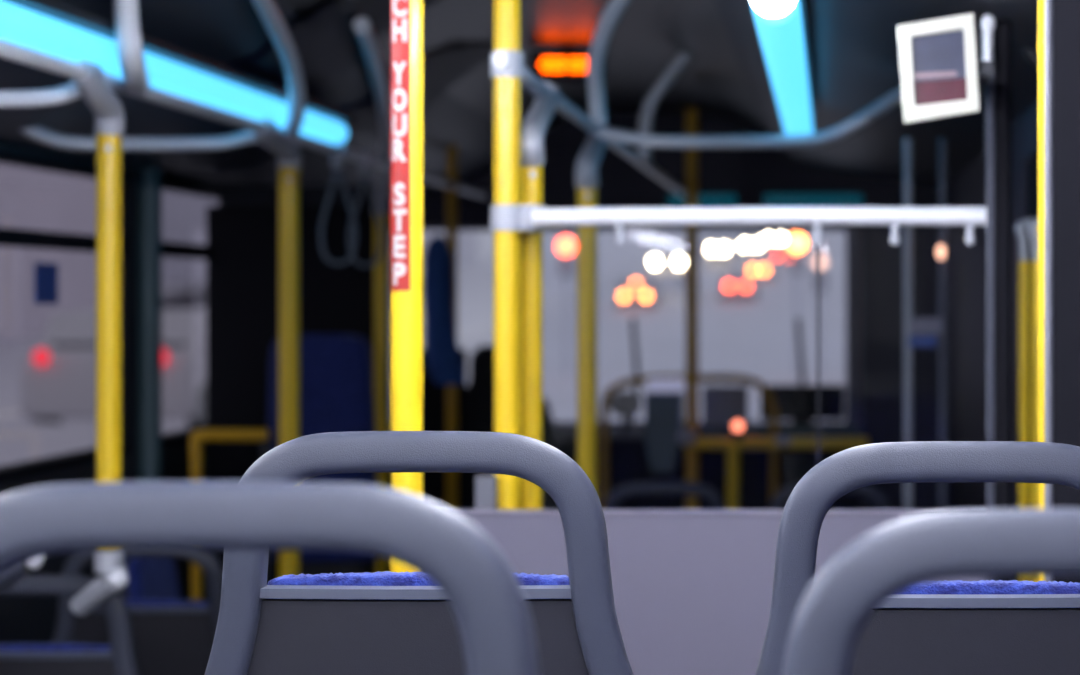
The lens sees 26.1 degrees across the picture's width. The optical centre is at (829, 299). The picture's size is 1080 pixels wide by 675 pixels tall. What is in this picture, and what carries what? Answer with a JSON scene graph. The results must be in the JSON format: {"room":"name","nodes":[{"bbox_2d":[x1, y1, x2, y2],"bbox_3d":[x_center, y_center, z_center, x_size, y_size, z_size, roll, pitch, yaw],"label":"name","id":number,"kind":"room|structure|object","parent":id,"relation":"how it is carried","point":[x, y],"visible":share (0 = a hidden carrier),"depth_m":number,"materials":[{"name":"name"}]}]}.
{"room":"vehicle interior","nodes":[
{"label":"vehicle interior","id":0,"kind":"room"},
{"bbox_2d":[0,143,218,644],"bbox_3d":[-2.155,0.550,3.000,0.070,2.140,14.000,0,0,0],"label":"wall","id":1,"kind":"structure","parent":0,"point":[28,619],"depth_m":6.57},
{"bbox_2d":[0,149,128,480],"bbox_3d":[-2.139,0.038,6.030,0.062,0.843,1.760,0,0,0],"label":"window","id":2,"kind":"structure","parent":1,"relation":"in","point":[9,237],"depth_m":6.41,"materials":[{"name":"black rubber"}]},
{"bbox_2d":[34,262,57,303],"bbox_3d":[-2.143,-0.045,6.284,0.002,0.112,0.186,0,0,0],"label":"window sticker","id":3,"kind":"object","parent":2,"relation":"attached to","point":[45,274],"visible":1,"depth_m":6.27,"materials":[{"name":"blue"}]},
{"bbox_2d":[138,168,161,480],"bbox_3d":[-2.090,0.329,7.060,0.070,1.463,0.070,0,0,0],"label":"trim","id":4,"kind":"structure","parent":1,"relation":"attached to","point":[149,179],"depth_m":7.03,"materials":[{"name":"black plastic"}]},
{"bbox_2d":[162,179,218,445],"bbox_3d":[-2.139,0.038,7.910,0.062,0.843,1.380,0,0,0],"label":"window","id":5,"kind":"structure","parent":1,"relation":"in","point":[169,249],"depth_m":7.53,"materials":[{"name":"black rubber"}]},
{"bbox_2d":[0,0,493,198],"bbox_3d":[-1.710,-0.575,3.000,0.820,0.350,14.000,0,0,0],"label":"ceiling","id":6,"kind":"structure","parent":0,"point":[222,32],"depth_m":6.32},
{"bbox_2d":[113,0,149,95],"bbox_3d":[-1.393,-0.524,4.585,0.060,0.209,0.277,0,0,-13],"label":"rail riser","id":7,"kind":"object","parent":6,"relation":"attached to","point":[126,12],"visible":1,"depth_m":4.46,"materials":[{"name":"silver metal"}]},
{"bbox_2d":[0,0,352,143],"bbox_3d":[-1.450,-0.499,5.235,0.090,0.086,3.098,0,0,0],"label":"light strip","id":8,"kind":"object","parent":6,"relation":"attached to","point":[51,27],"visible":0.92,"depth_m":4.90,"materials":[{"name":"glowing cyan light"},{"name":"translucent plastic"}]},
{"bbox_2d":[251,0,305,140],"bbox_3d":[-1.338,-0.566,5.605,0.078,0.297,1.023,0,0,-9],"label":"rail riser","id":9,"kind":"object","parent":6,"relation":"attached to","point":[267,10],"visible":1,"depth_m":5.67,"materials":[{"name":"silver metal"}]},
{"bbox_2d":[0,39,488,198],"bbox_3d":[-1.440,-0.437,4.400,0.031,0.031,10.400,0,0,0],"label":"rail","id":10,"kind":"object","parent":9,"relation":"attached to","point":[11,51],"visible":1,"depth_m":5.09,"materials":[{"name":"silver metal"}]},
{"bbox_2d":[319,143,357,265],"bbox_3d":[-1.440,-0.281,6.724,0.112,0.360,0.051,0,0,0],"label":"strap","id":11,"kind":"object","parent":10,"relation":"hanging from","point":[337,162],"visible":1,"depth_m":6.72,"materials":[{"name":"grey"}]},
{"bbox_2d":[348,151,383,266],"bbox_3d":[-1.440,-0.281,7.125,0.112,0.360,0.051,0,0,0],"label":"strap","id":12,"kind":"object","parent":10,"relation":"hanging from","point":[365,170],"visible":0.94,"depth_m":7.12,"materials":[{"name":"grey"}]},
{"bbox_2d":[225,0,438,96],"bbox_3d":[-1.265,-0.672,6.000,0.502,0.259,0.840,0,0,0],"label":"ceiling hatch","id":13,"kind":"object","parent":6,"relation":"attached to","point":[326,43],"visible":0.63,"depth_m":5.95,"materials":[{"name":"black plastic"}]},
{"bbox_2d":[353,17,390,168],"bbox_3d":[-1.312,-0.575,6.664,0.056,0.306,1.548,0,0,-9],"label":"rail riser","id":14,"kind":"object","parent":6,"relation":"attached to","point":[363,29],"visible":0.93,"depth_m":6.60,"materials":[{"name":"silver metal"}]},
{"bbox_2d":[339,44,493,137],"bbox_3d":[-1.265,-0.672,7.300,0.502,0.259,0.840,0,0,0],"label":"ceiling hatch","id":15,"kind":"object","parent":6,"relation":"attached to","point":[441,70],"visible":0.51,"depth_m":7.28,"materials":[{"name":"black"}]},
{"bbox_2d":[274,0,765,134],"bbox_3d":[-0.785,-0.785,3.000,1.030,0.170,14.000,0,0,0],"label":"ceiling","id":16,"kind":"structure","parent":0,"point":[647,36],"depth_m":7.15,"materials":[{"name":"black"}]},
{"bbox_2d":[391,0,422,572],"bbox_3d":[-0.663,0.198,3.600,0.083,1.996,0.083,0,0,0],"label":"pole","id":17,"kind":"object","parent":16,"relation":"attached to","point":[406,15],"visible":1,"depth_m":3.58,"materials":[{"name":"yellow"}]},
{"bbox_2d":[530,46,605,81],"bbox_3d":[-0.847,-0.764,7.434,0.238,0.111,0.072,0,0,0],"label":"display","id":18,"kind":"object","parent":16,"relation":"hanging from","point":[567,64],"visible":0.8,"depth_m":7.40,"materials":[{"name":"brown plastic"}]},
{"bbox_2d":[587,0,629,125],"bbox_3d":[-0.556,-0.625,5.817,0.082,0.388,0.376,0,0,-22],"label":"rail riser","id":19,"kind":"object","parent":16,"relation":"attached to","point":[613,9],"visible":0.93,"depth_m":5.85,"materials":[{"name":"silver metal"}]},
{"bbox_2d":[492,51,684,195],"bbox_3d":[-0.600,-0.437,6.740,0.031,0.031,5.120,0,0,0],"label":"rail","id":20,"kind":"object","parent":19,"relation":"attached to","point":[501,60],"visible":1,"depth_m":5.76,"materials":[{"name":"silver metal"}]},
{"bbox_2d":[597,87,901,148],"bbox_3d":[-0.177,-0.458,5.676,0.817,0.170,0.100,0,0,6],"label":"rail","id":21,"kind":"object","parent":20,"relation":"attached to","point":[828,136],"visible":0.88,"depth_m":5.66,"materials":[{"name":"silver metal"}]},
{"bbox_2d":[638,53,692,164],"bbox_3d":[-0.533,-0.625,7.450,0.180,0.377,0.044,0,0,0],"label":"rail riser","id":22,"kind":"object","parent":16,"relation":"attached to","point":[681,60],"visible":0.85,"depth_m":7.43,"materials":[{"name":"silver metal"}]},
{"bbox_2d":[388,112,938,508],"bbox_3d":[-0.810,0.360,10.040,2.620,2.520,0.080,0,0,0],"label":"wall","id":23,"kind":"structure","parent":0,"point":[749,174],"depth_m":10.00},
{"bbox_2d":[388,194,861,425],"bbox_3d":[-0.905,0.057,10.003,2.089,1.036,0.066,0,0,0],"label":"window frame","id":24,"kind":"structure","parent":23,"relation":"in","point":[853,233],"depth_m":9.97,"materials":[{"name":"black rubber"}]},
{"bbox_2d":[628,318,639,421],"bbox_3d":[-0.874,0.340,10.100,0.077,0.523,0.024,0,0,0],"label":"wiper","id":25,"kind":"object","parent":23,"relation":"attached to","point":[632,320],"visible":0.55,"depth_m":10.09,"materials":[{"name":"grey metal"}]},
{"bbox_2d":[795,318,804,384],"bbox_3d":[-0.149,0.340,10.100,0.077,0.523,0.024,0,0,0],"label":"wiper","id":26,"kind":"object","parent":23,"relation":"attached to","point":[797,320],"visible":0.46,"depth_m":10.09,"materials":[{"name":"grey metal"}]},
{"bbox_2d":[714,0,1037,187],"bbox_3d":[0.115,-0.615,3.000,0.770,0.270,14.000,0,0,0],"label":"ceiling","id":27,"kind":"structure","parent":0,"point":[854,50],"depth_m":5.84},
{"bbox_2d":[751,0,794,16],"bbox_3d":[-0.090,-0.493,0.020,0.090,0.089,7.314,0,0,0],"label":"lamp","id":28,"kind":"object","parent":27,"relation":"attached to","point":[772,8],"visible":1,"depth_m":3.56,"materials":[{"name":"white"}]},
{"bbox_2d":[750,0,814,134],"bbox_3d":[-0.090,-0.495,5.265,0.090,0.093,3.052,0,0,0],"label":"light strip","id":29,"kind":"object","parent":27,"relation":"attached to","point":[784,42],"visible":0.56,"depth_m":4.50,"materials":[{"name":"glowing cyan light panel"},{"name":"translucent plastic"}]},
{"bbox_2d":[1015,45,1037,69],"bbox_3d":[0.399,-0.532,4.587,0.146,0.191,0.059,0,0,0],"label":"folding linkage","id":30,"kind":"object","parent":27,"relation":"attached to","point":[1031,56],"visible":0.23,"depth_m":4.59,"materials":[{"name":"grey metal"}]},
{"bbox_2d":[947,101,1037,580],"bbox_3d":[0.535,0.550,3.000,0.070,2.140,14.000,0,0,0],"label":"wall","id":31,"kind":"structure","parent":0,"point":[965,263],"depth_m":8.01,"materials":[{"name":"black"}]},
{"bbox_2d":[1027,158,1037,580],"bbox_3d":[0.525,0.630,5.200,0.050,1.960,1.480,0,0,0],"label":"door","id":32,"kind":"structure","parent":31,"relation":"in","point":[1032,167],"depth_m":5.82,"materials":[{"name":"grey metal"}]},
{"bbox_2d":[1015,218,1037,580],"bbox_3d":[0.466,0.245,5.200,0.095,0.868,0.028,0,0,0],"label":"grab bar","id":33,"kind":"object","parent":32,"relation":"attached to","point":[1021,228],"visible":0.44,"depth_m":5.19,"materials":[{"name":"yellow"}]},
{"bbox_2d":[1028,219,1037,581],"bbox_3d":[0.466,0.229,4.860,0.095,0.813,0.028,0,0,0],"label":"grab bar","id":34,"kind":"object","parent":32,"relation":"attached to","point":[1033,226],"visible":0.24,"depth_m":4.85,"materials":[{"name":"yellow"}]},
{"bbox_3d":[-0.810,1.650,3.050,2.720,0.060,14.100,0,0,0],"label":"floor","id":35,"kind":"structure","parent":0,"visible":0},
{"bbox_2d":[0,556,43,587],"bbox_3d":[-1.602,1.029,4.350,0.240,1.182,0.110,0,0,0],"label":"handle","id":36,"kind":"object","parent":35,"relation":"on","point":[17,573],"visible":0.42,"depth_m":4.33,"materials":[{"name":"plastic"}]},
{"bbox_2d":[0,575,139,674],"bbox_3d":[-1.635,1.092,4.956,0.490,1.056,0.511,0,0,0],"label":"seat","id":37,"kind":"object","parent":35,"relation":"on","point":[119,658],"visible":0.9,"depth_m":4.72,"materials":[{"name":"plastic"}]},
{"bbox_2d":[0,643,110,658],"bbox_3d":[-1.635,0.944,4.792,0.410,0.461,0.083,0,0,0],"label":"cushion","id":38,"kind":"object","parent":37,"relation":"on","point":[6,648],"depth_m":4.75,"materials":[{"name":"blue fabric"}]},
{"bbox_2d":[70,61,128,615],"bbox_3d":[-1.447,0.089,4.548,0.112,1.100,0.272,0,0,-17],"label":"pole","id":39,"kind":"object","parent":37,"relation":"attached to","point":[109,127],"visible":0.92,"depth_m":4.58,"materials":[{"name":"yellow painted metal"},{"name":"grey metal"}]},
{"bbox_2d":[0,82,80,106],"bbox_3d":[-1.726,-0.417,4.503,0.593,0.082,0.057,0,0,-3],"label":"rail","id":40,"kind":"object","parent":39,"relation":"attached to","point":[70,91],"visible":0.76,"depth_m":4.49,"materials":[{"name":"silver metal"}]},
{"bbox_2d":[52,550,222,674],"bbox_3d":[-1.622,1.092,5.656,0.490,1.056,0.511,0,0,0],"label":"seat","id":41,"kind":"object","parent":35,"relation":"on","point":[171,637],"visible":0.56,"depth_m":5.43,"materials":[{"name":"plastic"}]},
{"bbox_2d":[98,599,209,605],"bbox_3d":[-1.622,0.944,5.492,0.410,0.461,0.083,0,0,0],"label":"cushion","id":42,"kind":"object","parent":41,"relation":"on","point":[132,602],"depth_m":5.45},
{"bbox_2d":[118,557,179,599],"bbox_3d":[-1.754,1.092,6.550,0.511,1.056,0.490,0,0,0],"label":"seat","id":43,"kind":"object","parent":35,"relation":"on","point":[150,578],"visible":0.31,"depth_m":6.47,"materials":[{"name":"fabric"}]},
{"bbox_2d":[189,428,270,600],"bbox_3d":[-1.801,1.003,6.900,0.245,1.234,0.038,0,0,0],"label":"barrier","id":44,"kind":"object","parent":35,"relation":"on","point":[197,436],"visible":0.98,"depth_m":6.88,"materials":[{"name":"yellow metal"}]},
{"bbox_2d":[253,119,301,576],"bbox_3d":[-1.443,0.579,6.000,0.091,2.083,0.351,0,0,0],"label":"pole","id":45,"kind":"object","parent":35,"relation":"on","point":[289,163],"visible":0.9,"depth_m":6.11,"materials":[{"name":"yellow"}]},
{"bbox_2d":[19,127,261,150],"bbox_3d":[-1.753,-0.429,5.790,0.664,0.108,0.047,0,0,-19],"label":"rail","id":46,"kind":"object","parent":45,"relation":"attached to","point":[41,134],"visible":0.7,"depth_m":5.80,"materials":[{"name":"silver metal"}]},
{"bbox_2d":[206,185,373,600],"bbox_3d":[-1.829,0.615,7.820,0.577,2.010,0.040,0,0,0],"label":"wall","id":47,"kind":"structure","parent":35,"relation":"on","point":[242,232],"depth_m":7.80,"materials":[{"name":"black"}]},
{"bbox_2d":[373,170,390,571],"bbox_3d":[-1.476,0.580,7.673,0.075,2.081,0.247,0,0,-26],"label":"pole","id":48,"kind":"object","parent":35,"relation":"on","point":[383,194],"visible":0.44,"depth_m":7.73,"materials":[{"name":"yellow"}]},
{"bbox_2d":[423,349,466,508],"bbox_3d":[-1.538,0.904,8.855,0.273,1.432,0.030,0,0,0],"label":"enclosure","id":49,"kind":"object","parent":35,"relation":"on","point":[434,396],"visible":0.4,"depth_m":8.84,"materials":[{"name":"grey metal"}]},
{"bbox_2d":[446,144,457,508],"bbox_3d":[-1.439,0.403,8.750,0.071,2.435,0.071,0,0,0],"label":"pole","id":50,"kind":"object","parent":35,"relation":"on","point":[452,151],"visible":0.49,"depth_m":8.73,"materials":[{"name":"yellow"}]},
{"bbox_2d":[423,235,465,384],"bbox_3d":[-1.453,0.038,8.655,0.161,0.562,0.086,0,0,0],"label":"jacket","id":51,"kind":"object","parent":50,"relation":"hanging from","point":[441,348],"visible":1,"depth_m":8.63,"materials":[{"name":"blue fabric"}]},
{"bbox_2d":[475,0,545,508],"bbox_3d":[-0.585,0.403,4.236,0.124,2.435,0.092,0,0,0],"label":"pole","id":52,"kind":"object","parent":35,"relation":"on","point":[508,217],"visible":0.63,"depth_m":4.22,"materials":[{"name":"yellow metal"}]},
{"bbox_2d":[467,345,557,508],"bbox_3d":[-1.307,0.900,9.140,0.460,1.440,0.320,0,0,0],"label":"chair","id":53,"kind":"object","parent":35,"relation":"on","point":[480,387],"visible":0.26,"depth_m":9.00,"materials":[{"name":"black plastic"}]},
{"bbox_2d":[520,65,560,508],"bbox_3d":[-0.574,0.580,4.578,0.083,2.081,0.677,0,0,-2],"label":"pole","id":54,"kind":"object","parent":35,"relation":"on","point":[533,127],"visible":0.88,"depth_m":4.28,"materials":[{"name":"yellow metal"}]},
{"bbox_2d":[575,122,606,490],"bbox_3d":[-0.600,0.580,5.820,0.083,2.081,0.389,0,0,0],"label":"pole","id":55,"kind":"object","parent":35,"relation":"on","point":[587,163],"visible":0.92,"depth_m":5.65,"materials":[{"name":"yellow metal"}]},
{"bbox_2d":[388,425,864,571],"bbox_3d":[-0.978,1.069,9.697,2.244,1.102,0.535,0,0,0],"label":"dashboard","id":56,"kind":"object","parent":35,"relation":"on","point":[628,461],"visible":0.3,"depth_m":9.45,"materials":[{"name":"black plastic"}]},
{"bbox_2d":[609,391,641,432],"bbox_3d":[-0.848,0.464,9.501,0.140,0.174,0.038,0,0,0],"label":"mirror","id":57,"kind":"object","parent":56,"relation":"on","point":[624,403],"visible":0.97,"depth_m":9.49,"materials":[{"name":"grey mirror"}]},
{"bbox_2d":[703,386,747,424],"bbox_3d":[-0.438,0.454,9.630,0.188,0.187,0.100,0,0,0],"label":"box","id":58,"kind":"object","parent":56,"relation":"on","point":[722,405],"visible":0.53,"depth_m":9.58,"materials":[{"name":"grey"}]},
{"bbox_2d":[760,385,844,424],"bbox_3d":[-0.115,0.450,9.610,0.355,0.189,0.060,0,0,0],"label":"monitor","id":59,"kind":"object","parent":56,"relation":"on","point":[796,403],"visible":0.78,"depth_m":9.58,"materials":[{"name":"black plastic"}]},
{"bbox_2d":[603,481,724,508],"bbox_3d":[-0.520,1.094,7.436,0.490,1.052,0.511,0,0,0],"label":"seat","id":60,"kind":"object","parent":35,"relation":"on","point":[618,494],"visible":0.11,"depth_m":7.18,"materials":[{"name":"plastic"}]},
{"bbox_2d":[645,378,683,508],"bbox_3d":[-0.645,0.964,8.970,0.144,1.312,0.160,0,0,0],"label":"box","id":61,"kind":"object","parent":35,"relation":"on","point":[664,398],"visible":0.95,"depth_m":8.89,"materials":[{"name":"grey plastic"}]},
{"bbox_2d":[600,374,777,508],"bbox_3d":[-0.562,0.957,9.150,0.710,1.326,0.032,0,0,0],"label":"rail","id":62,"kind":"object","parent":35,"relation":"on","point":[773,412],"visible":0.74,"depth_m":9.14,"materials":[{"name":"grey metal"}]},
{"bbox_2d":[686,108,697,508],"bbox_3d":[-0.516,0.452,8.600,0.082,2.337,0.082,0,0,0],"label":"pole","id":63,"kind":"object","parent":35,"relation":"on","point":[691,113],"visible":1,"depth_m":8.58,"materials":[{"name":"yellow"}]},
{"bbox_2d":[452,206,985,674],"bbox_3d":[-0.218,0.725,4.170,1.001,1.789,0.074,0,0,0],"label":"wall","id":64,"kind":"structure","parent":35,"relation":"on","point":[693,588],"depth_m":4.14,"materials":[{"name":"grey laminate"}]},
{"bbox_2d":[678,421,870,508],"bbox_3d":[-0.205,1.032,8.482,0.713,1.176,0.083,0,0,0],"label":"guard rail","id":65,"kind":"object","parent":35,"relation":"on","point":[687,437],"depth_m":8.48,"materials":[{"name":"yellow metal"}]},
{"bbox_2d":[769,482,890,508],"bbox_3d":[0.000,1.094,7.436,0.490,1.052,0.511,0,0,0],"label":"seat","id":66,"kind":"object","parent":35,"relation":"on","point":[875,494],"visible":0.06,"depth_m":7.19,"materials":[{"name":"plastic"}]},
{"bbox_2d":[904,138,911,508],"bbox_3d":[0.217,0.585,6.400,0.024,2.070,0.024,0,0,0],"label":"rod","id":67,"kind":"object","parent":35,"relation":"on","point":[907,141],"visible":0.52,"depth_m":6.39,"materials":[{"name":"grey metal"}]},
{"bbox_2d":[909,336,935,346],"bbox_3d":[0.257,0.115,6.379,0.075,0.032,0.008,0,0,0],"label":"card","id":68,"kind":"object","parent":67,"relation":"attached to","point":[914,341],"visible":1,"depth_m":6.38,"materials":[{"name":"blue"}]},
{"bbox_2d":[910,318,941,333],"bbox_3d":[0.267,0.072,6.379,0.089,0.044,0.008,0,0,0],"label":"card","id":69,"kind":"object","parent":67,"relation":"attached to","point":[917,325],"visible":1,"depth_m":6.38,"materials":[{"name":"grey laminate"}]},
{"bbox_2d":[937,138,946,508],"bbox_3d":[0.311,0.585,6.384,0.031,2.070,0.057,0,0,0],"label":"rod","id":70,"kind":"object","parent":35,"relation":"on","point":[940,250],"depth_m":6.39,"materials":[{"name":"grey metal"}]},
{"bbox_2d":[981,15,1011,580],"bbox_3d":[0.298,0.555,4.146,0.058,2.130,0.107,0,0,0],"label":"post","id":71,"kind":"object","parent":35,"relation":"on","point":[997,33],"visible":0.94,"depth_m":4.12,"materials":[{"name":"metal"}]},
{"bbox_2d":[897,13,993,123],"bbox_3d":[0.190,-0.381,3.943,0.159,0.182,0.343,0,0,0],"label":"framed sign","id":72,"kind":"object","parent":71,"relation":"attached to","point":[942,76],"visible":1,"depth_m":3.78,"materials":[{"name":"white painted plastic"},{"name":"printed paper"}]},
{"bbox_2d":[911,29,967,104],"bbox_3d":[0.180,-0.382,3.782,0.094,0.127,0.006,0,0,0],"label":"picture","id":73,"kind":"object","parent":72,"relation":"attached to","point":[939,57],"depth_m":3.78,"materials":[{"name":"multicoloured"}]},
{"bbox_3d":[-1.735,1.345,7.425,0.750,0.550,0.550,0,0,0],"label":"trim","id":74,"kind":"structure","parent":35,"relation":"on","visible":0},
{"bbox_2d":[268,334,377,574],"bbox_3d":[-1.616,0.589,7.408,0.368,0.961,0.464,0,0,0],"label":"seat","id":75,"kind":"object","parent":74,"relation":"on","point":[336,374],"visible":0.35,"depth_m":7.19,"materials":[{"name":"blue fabric"},{"name":"plastic"}]},
{"bbox_3d":[-0.810,1.407,-0.275,2.620,0.423,7.450,0,0,0],"label":"floor","id":76,"kind":"structure","parent":0,"visible":0},
{"bbox_2d":[0,481,539,674],"bbox_3d":[-0.391,0.655,1.686,0.512,1.082,0.511,0,0,0],"label":"seat","id":77,"kind":"object","parent":76,"relation":"on","point":[485,594],"visible":1,"depth_m":1.43,"materials":[{"name":"plastic"}]},
{"bbox_2d":[204,431,632,674],"bbox_3d":[-0.424,0.665,2.586,0.490,1.062,0.511,0,0,0],"label":"seat","id":78,"kind":"object","parent":76,"relation":"on","point":[386,622],"visible":0.8,"depth_m":2.35,"materials":[{"name":"plastic"}]},
{"bbox_2d":[266,571,570,599],"bbox_3d":[-0.424,0.515,2.422,0.410,0.464,0.083,0,0,0],"label":"cushion","id":79,"kind":"object","parent":78,"relation":"on","point":[386,578],"depth_m":2.38,"materials":[{"name":"blue fabric"}]},
{"bbox_2d":[755,441,1079,674],"bbox_3d":[0.140,0.670,2.586,0.490,1.052,0.511,0,0,0],"label":"seat","id":80,"kind":"object","parent":76,"relation":"on","point":[952,627],"visible":0.84,"depth_m":2.35,"materials":[{"name":"plastic"}]},
{"bbox_2d":[877,580,1079,608],"bbox_3d":[0.140,0.522,2.422,0.410,0.459,0.083,0,0,0],"label":"cushion","id":81,"kind":"object","parent":80,"relation":"on","point":[952,587],"depth_m":2.38,"materials":[{"name":"blue fabric"}]},
{"bbox_2d":[782,508,1079,674],"bbox_3d":[0.165,0.663,1.686,0.490,1.065,0.511,0,0,0],"label":"seat","id":82,"kind":"object","parent":76,"relation":"on","point":[893,558],"visible":1,"depth_m":1.43,"materials":[{"name":"plastic"}]},
{"bbox_2d":[1038,0,1079,582],"bbox_3d":[0.395,0.360,3.200,0.210,1.671,0.024,0,0,0],"label":"screen panel","id":83,"kind":"object","parent":76,"relation":"on","point":[1058,20],"visible":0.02,"depth_m":3.19,"materials":[{"name":"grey metal"}]},
{"label":"outside","id":84,"kind":"structure","parent":0,"visible":0},
{"bbox_2d":[0,231,845,432],"bbox_3d":[-2.500,-7.125,180.000,23.000,18.190,440.000,0,0,0],"label":"road","id":85,"kind":"structure","parent":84,"point":[738,334],"depth_m":90.28,"materials":[{"name":"grey asphalt"}]},
{"bbox_2d":[0,420,163,465],"bbox_3d":[-8.000,1.550,21.800,7.000,0.881,2.600,0,0,0],"label":"snow bank","id":86,"kind":"object","parent":85,"relation":"on","point":[20,441],"visible":0.14,"depth_m":21.37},
{"bbox_2d":[20,309,205,427],"bbox_3d":[-7.925,0.840,27.074,1.860,1.460,4.252,0,0,0],"label":"car","id":87,"kind":"object","parent":85,"relation":"on","point":[58,381],"visible":0.59,"depth_m":25.11,"materials":[{"name":"silver metal"}]},
{"bbox_2d":[33,349,49,364],"bbox_3d":[-8.573,0.620,24.980,0.180,0.180,0.063,0,0,0],"label":"tail light","id":88,"kind":"object","parent":87,"relation":"attached to","point":[41,356],"depth_m":24.96,"materials":[{"name":"red plastic"}]},
{"bbox_2d":[162,349,168,364],"bbox_3d":[-7.278,0.620,24.980,0.180,0.180,0.063,0,0,0],"label":"tail light","id":89,"kind":"object","parent":87,"relation":"attached to","point":[165,356],"depth_m":24.96,"materials":[{"name":"red plastic"}]},
{"bbox_2d":[558,231,573,374],"bbox_3d":[-6.893,-0.020,60.100,0.400,3.980,0.360,0,0,0],"label":"traffic signal","id":90,"kind":"object","parent":85,"relation":"on","point":[566,244],"visible":1,"depth_m":60.03,"materials":[{"name":"grey paint"}]},
{"bbox_2d":[617,279,658,307],"bbox_3d":[-9.504,-0.311,114.060,1.810,1.460,4.279,0,0,0],"label":"car","id":91,"kind":"object","parent":85,"relation":"on","point":[629,290],"visible":0.97,"depth_m":112.35,"materials":[{"name":"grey paint"}]},
{"bbox_2d":[621,293,626,298],"bbox_3d":[-10.040,-0.195,111.980,0.340,0.340,0.119,0,0,0],"label":"tail light","id":92,"kind":"object","parent":91,"relation":"attached to","point":[623,295],"depth_m":111.94,"materials":[{"name":"yellow"}]},
{"bbox_2d":[643,293,648,298],"bbox_3d":[-8.968,-0.195,111.980,0.340,0.340,0.119,0,0,0],"label":"tail light","id":93,"kind":"object","parent":91,"relation":"attached to","point":[645,295],"depth_m":111.94,"materials":[{"name":"yellow"}]},
{"bbox_2d":[651,256,685,282],"bbox_3d":[-8.866,-1.697,127.055,1.810,1.460,4.290,0,0,0],"label":"car","id":94,"kind":"object","parent":85,"relation":"on","point":[662,266],"visible":0.89,"depth_m":125.06,"materials":[{"name":"silver metal"}]},
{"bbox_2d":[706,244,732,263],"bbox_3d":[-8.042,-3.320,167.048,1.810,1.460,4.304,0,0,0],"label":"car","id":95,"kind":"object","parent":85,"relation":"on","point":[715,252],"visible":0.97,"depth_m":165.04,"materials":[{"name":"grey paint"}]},
{"bbox_2d":[721,273,756,299],"bbox_3d":[-4.830,-0.710,122.059,1.810,1.460,4.283,0,0,0],"label":"car","id":96,"kind":"object","parent":85,"relation":"on","point":[731,283],"visible":0.97,"depth_m":120.12,"materials":[{"name":"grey paint"}]},
{"bbox_2d":[726,283,731,288],"bbox_3d":[-5.274,-0.731,119.980,0.360,0.360,0.126,0,0,0],"label":"tail light","id":97,"kind":"object","parent":96,"relation":"attached to","point":[728,285],"depth_m":119.95,"materials":[{"name":"red plastic"}]},
{"bbox_2d":[743,283,748,288],"bbox_3d":[-4.386,-0.731,119.980,0.360,0.360,0.126,0,0,0],"label":"tail light","id":98,"kind":"object","parent":96,"relation":"attached to","point":[745,285],"depth_m":119.95,"materials":[{"name":"red plastic"}]},
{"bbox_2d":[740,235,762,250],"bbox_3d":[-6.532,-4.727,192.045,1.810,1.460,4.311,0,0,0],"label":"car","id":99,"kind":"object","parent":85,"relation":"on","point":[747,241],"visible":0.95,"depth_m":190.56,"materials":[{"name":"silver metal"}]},
{"bbox_2d":[744,257,774,278],"bbox_3d":[-4.418,-1.986,144.057,1.810,1.460,4.286,0,0,0],"label":"car","id":100,"kind":"object","parent":85,"relation":"on","point":[762,266],"visible":0.88,"depth_m":142.13,"materials":[{"name":"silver metal"}]},
{"bbox_2d":[750,267,755,272],"bbox_3d":[-4.758,-1.854,141.980,0.380,0.380,0.133,0,0,0],"label":"tail light","id":101,"kind":"object","parent":100,"relation":"attached to","point":[752,269],"depth_m":141.96,"materials":[{"name":"yellow"}]},
{"bbox_2d":[761,267,766,272],"bbox_3d":[-4.078,-1.854,141.980,0.380,0.380,0.133,0,0,0],"label":"tail light","id":102,"kind":"object","parent":100,"relation":"attached to","point":[763,269],"depth_m":141.96,"materials":[{"name":"yellow"}]},
{"bbox_2d":[765,231,784,240],"bbox_3d":[-5.193,-5.887,217.041,1.810,1.460,4.318,0,0,0],"label":"car","id":103,"kind":"object","parent":85,"relation":"on","point":[770,235],"visible":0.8,"depth_m":215.25,"materials":[{"name":"grey paint"}]},
{"bbox_2d":[771,244,790,259],"bbox_3d":[-3.440,-3.435,172.062,1.810,1.460,4.276,0,0,0],"label":"car","id":104,"kind":"object","parent":85,"relation":"on","point":[779,251],"visible":0.66,"depth_m":170.11,"materials":[{"name":"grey paint"}]},
{"bbox_2d":[789,231,804,374],"bbox_3d":[-0.862,-0.059,60.100,0.400,4.058,0.360,0,0,0],"label":"traffic signal","id":105,"kind":"object","parent":85,"relation":"on","point":[796,242],"visible":0.98,"depth_m":60.02,"materials":[{"name":"grey paint"}]},
{"bbox_2d":[814,244,826,374],"bbox_3d":[-0.261,0.189,60.110,0.340,3.562,0.340,0,0,0],"label":"traffic signal","id":106,"kind":"object","parent":85,"relation":"on","point":[823,256],"visible":0.7,"depth_m":60.02,"materials":[{"name":"grey paint"}]},
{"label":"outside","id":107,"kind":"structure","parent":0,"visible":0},
{"bbox_2d":[0,231,698,412],"bbox_3d":[-20.000,-7.185,180.000,280.000,18.190,440.000,0,0,0],"label":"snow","id":108,"kind":"object","parent":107,"point":[476,278],"visible":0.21,"depth_m":133.88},
{"bbox_2d":[0,163,95,340],"bbox_3d":[-37.000,-2.500,67.500,14.600,9.400,55.600,0,0,0],"label":"building","id":109,"kind":"structure","parent":108,"relation":"on","point":[30,198],"depth_m":87.33,"materials":[{"name":"grey"}]},
{"bbox_2d":[162,190,478,284],"bbox_3d":[-31.000,-7.040,140.000,10.600,12.400,60.600,0,0,0],"label":"building","id":110,"kind":"structure","parent":108,"relation":"on","point":[183,215],"depth_m":109.99,"materials":[{"name":"grey"}]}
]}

